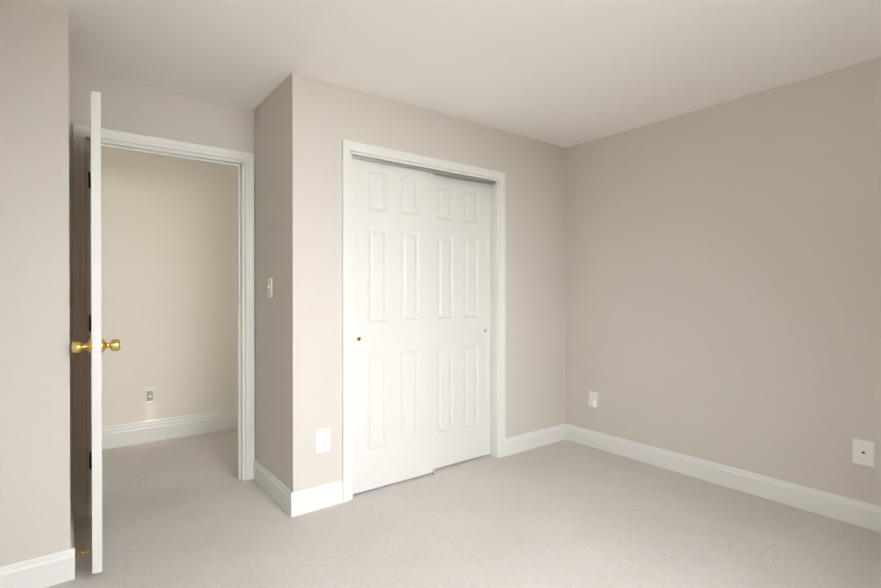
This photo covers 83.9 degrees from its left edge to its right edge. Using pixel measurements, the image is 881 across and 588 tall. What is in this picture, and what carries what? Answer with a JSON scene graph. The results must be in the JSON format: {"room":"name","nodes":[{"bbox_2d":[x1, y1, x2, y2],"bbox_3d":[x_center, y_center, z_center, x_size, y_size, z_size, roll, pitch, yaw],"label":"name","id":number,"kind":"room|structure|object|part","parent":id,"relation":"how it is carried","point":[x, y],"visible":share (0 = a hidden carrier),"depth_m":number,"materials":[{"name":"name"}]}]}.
{"room":"empty bedroom","nodes":[
{"label":"empty bedroom","id":0,"kind":"room"},
{"bbox_2d":[0,0,69,566],"bbox_3d":[-2.011,0.004,2.295,0.436,2.440,0.810,0,0,-37],"label":"wall","id":1,"kind":"structure","parent":0,"point":[34,323],"depth_m":2.03,"materials":[{"name":"beige paint"}]},
{"bbox_2d":[64,496,74,581],"bbox_3d":[-1.791,1.160,2.383,0.015,0.128,0.705,0,0,-37],"label":"baseboard","id":2,"kind":"structure","parent":1,"relation":"attached to","point":[69,555],"depth_m":2.11,"materials":[{"name":"white wood"}]},
{"bbox_2d":[75,548,90,557],"bbox_3d":[-1.590,1.150,2.182,0.060,0.027,0.027,0,0,-37],"label":"door stop","id":3,"kind":"object","parent":2,"relation":"attached to","point":[88,551],"visible":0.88,"depth_m":2.18,"materials":[{"name":"brown metal"}]},
{"bbox_2d":[69,69,254,517],"bbox_3d":[-1.657,0.001,2.999,0.980,2.440,0.120,0,0,-37],"label":"wall","id":4,"kind":"structure","parent":0,"point":[131,107],"depth_m":2.87,"materials":[{"name":"beige paint"}]},
{"bbox_2d":[73,123,254,518],"bbox_3d":[-1.653,0.149,3.005,0.952,2.144,0.162,0,0,-37],"label":"door frame","id":5,"kind":"structure","parent":4,"relation":"attached to","point":[80,132],"depth_m":2.88,"materials":[{"name":"white wood"}]},
{"bbox_2d":[72,91,119,573],"bbox_3d":[-1.692,0.162,2.406,0.171,2.033,0.842,0,0,-36],"label":"entry door","id":6,"kind":"structure","parent":5,"relation":"attached to","point":[96,345],"depth_m":2.07,"materials":[{"name":"white paint"}]},
{"bbox_3d":[-1.933,0.146,2.729,0.041,1.645,0.036,0,0,-36],"label":"entry door hinge","id":7,"kind":"part","parent":6,"relation":"part of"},
{"bbox_3d":[-1.477,0.225,2.105,0.171,0.066,0.103,0,0,-36],"label":"knob","id":8,"kind":"part","parent":6,"relation":"part of","materials":[{"name":"gold metal"}]},
{"bbox_2d":[101,148,236,426],"bbox_3d":[-1.293,-0.001,3.353,2.860,2.440,0.004,0,0,-37],"label":"wall","id":9,"kind":"structure","parent":0,"point":[169,272],"depth_m":3.03,"materials":[{"name":"beige paint"}]},
{"bbox_2d":[145,386,154,401],"bbox_3d":[-2.384,0.824,4.026,0.074,0.122,0.030,0,0,-37],"label":"outlet","id":10,"kind":"object","parent":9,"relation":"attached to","point":[149,394],"visible":1,"depth_m":4.02,"materials":[{"name":"white plastic"}]},
{"bbox_2d":[102,408,236,449],"bbox_3d":[-2.028,1.127,4.308,2.840,0.175,0.016,0,0,-37],"label":"baseboard","id":11,"kind":"structure","parent":9,"relation":"attached to","point":[122,435],"depth_m":4.09,"materials":[{"name":"white wood"}]},
{"bbox_2d":[254,80,284,484],"bbox_3d":[-1.047,0.000,3.105,0.120,2.440,0.690,0,0,-37],"label":"wall","id":12,"kind":"structure","parent":0,"point":[269,155],"depth_m":3.00,"materials":[{"name":"beige paint"}]},
{"bbox_2d":[267,278,271,296],"bbox_3d":[-1.047,-0.038,2.992,0.017,0.116,0.072,0,0,-37],"label":"light switch","id":13,"kind":"object","parent":12,"relation":"attached to","point":[269,286],"visible":1,"depth_m":2.99,"materials":[{"name":"white plastic"}]},
{"bbox_2d":[253,459,299,516],"bbox_3d":[-1.023,1.157,2.968,0.015,0.128,0.705,0,0,-37],"label":"baseboard","id":14,"kind":"structure","parent":12,"relation":"attached to","point":[289,500],"depth_m":2.86,"materials":[{"name":"white wood"}]},
{"bbox_2d":[285,72,565,491],"bbox_3d":[0.131,-0.002,3.492,2.464,2.440,0.120,0,0,-37],"label":"wall","id":15,"kind":"structure","parent":0,"point":[323,119],"depth_m":2.98,"materials":[{"name":"beige paint"}]},
{"bbox_2d":[316,427,329,452],"bbox_3d":[-0.670,0.837,2.806,0.084,0.134,0.009,0,0,-37],"label":"outlet","id":16,"kind":"object","parent":15,"relation":"attached to","point":[323,440],"visible":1,"depth_m":2.80,"materials":[{"name":"white plastic"}]},
{"bbox_2d":[352,159,433,493],"bbox_3d":[-0.301,0.193,3.146,0.617,2.030,0.035,0,0,-37],"label":"closet door","id":17,"kind":"structure","parent":15,"relation":"in","point":[393,323],"depth_m":3.12,"materials":[{"name":"white paint"}]},
{"bbox_2d":[352,155,494,184],"bbox_3d":[-0.091,-0.825,3.325,1.185,0.022,0.091,0,0,-37],"label":"track rail","id":18,"kind":"object","parent":15,"relation":"attached to","point":[456,176],"visible":0.44,"depth_m":3.29,"materials":[{"name":"silver metal"}]},
{"bbox_2d":[342,139,505,502],"bbox_3d":[-0.088,0.186,3.326,1.211,2.067,0.122,0,0,-37],"label":"door frame","id":19,"kind":"structure","parent":15,"relation":"attached to","point":[494,320],"depth_m":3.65,"materials":[{"name":"white wood"}]},
{"bbox_2d":[434,175,489,468],"bbox_3d":[0.119,0.191,3.520,0.617,2.030,0.035,0,0,-37],"label":"closet door","id":20,"kind":"structure","parent":15,"relation":"in","point":[461,320],"depth_m":3.52,"materials":[{"name":"white paint"}]},
{"bbox_2d":[505,423,567,455],"bbox_3d":[0.753,1.152,3.887,0.683,0.128,0.015,0,0,-37],"label":"baseboard","id":21,"kind":"structure","parent":15,"relation":"attached to","point":[524,442],"depth_m":3.88,"materials":[{"name":"white wood"}]},
{"bbox_2d":[33,0,880,147],"bbox_3d":[0.024,-1.266,2.449,4.250,0.100,6.100,0,0,-37],"label":"ceiling","id":22,"kind":"structure","parent":0,"point":[565,73],"depth_m":2.45,"materials":[{"name":"paint"}]},
{"bbox_2d":[45,428,880,587],"bbox_3d":[0.024,1.274,2.462,4.250,0.100,6.100,0,0,-37],"label":"floor","id":23,"kind":"structure","parent":0,"point":[192,511],"depth_m":2.53,"materials":[{"name":"carpet"}]},
{"bbox_2d":[566,57,880,506],"bbox_3d":[2.181,0.002,2.734,0.120,2.440,3.570,0,0,-37],"label":"wall","id":24,"kind":"structure","parent":0,"point":[723,283],"depth_m":3.04,"materials":[{"name":"beige paint"}]},
{"bbox_2d":[588,391,597,407],"bbox_3d":[1.202,0.839,3.888,0.046,0.122,0.078,0,0,-37],"label":"outlet","id":25,"kind":"object","parent":24,"relation":"attached to","point":[593,399],"visible":1,"depth_m":3.88,"materials":[{"name":"white plastic"}]},
{"bbox_2d":[568,424,880,531],"bbox_3d":[2.083,1.158,2.759,0.015,0.128,3.420,0,0,-37],"label":"baseboard","id":26,"kind":"structure","parent":24,"relation":"attached to","point":[862,514],"depth_m":3.03,"materials":[{"name":"white wood"}]},
{"bbox_2d":[853,438,874,466],"bbox_3d":[2.223,0.834,2.577,0.008,0.130,0.088,0,0,-37],"label":"wall jack","id":27,"kind":"object","parent":24,"relation":"attached to","point":[863,452],"visible":1,"depth_m":2.57,"materials":[{"name":"white plastic"}]}
]}

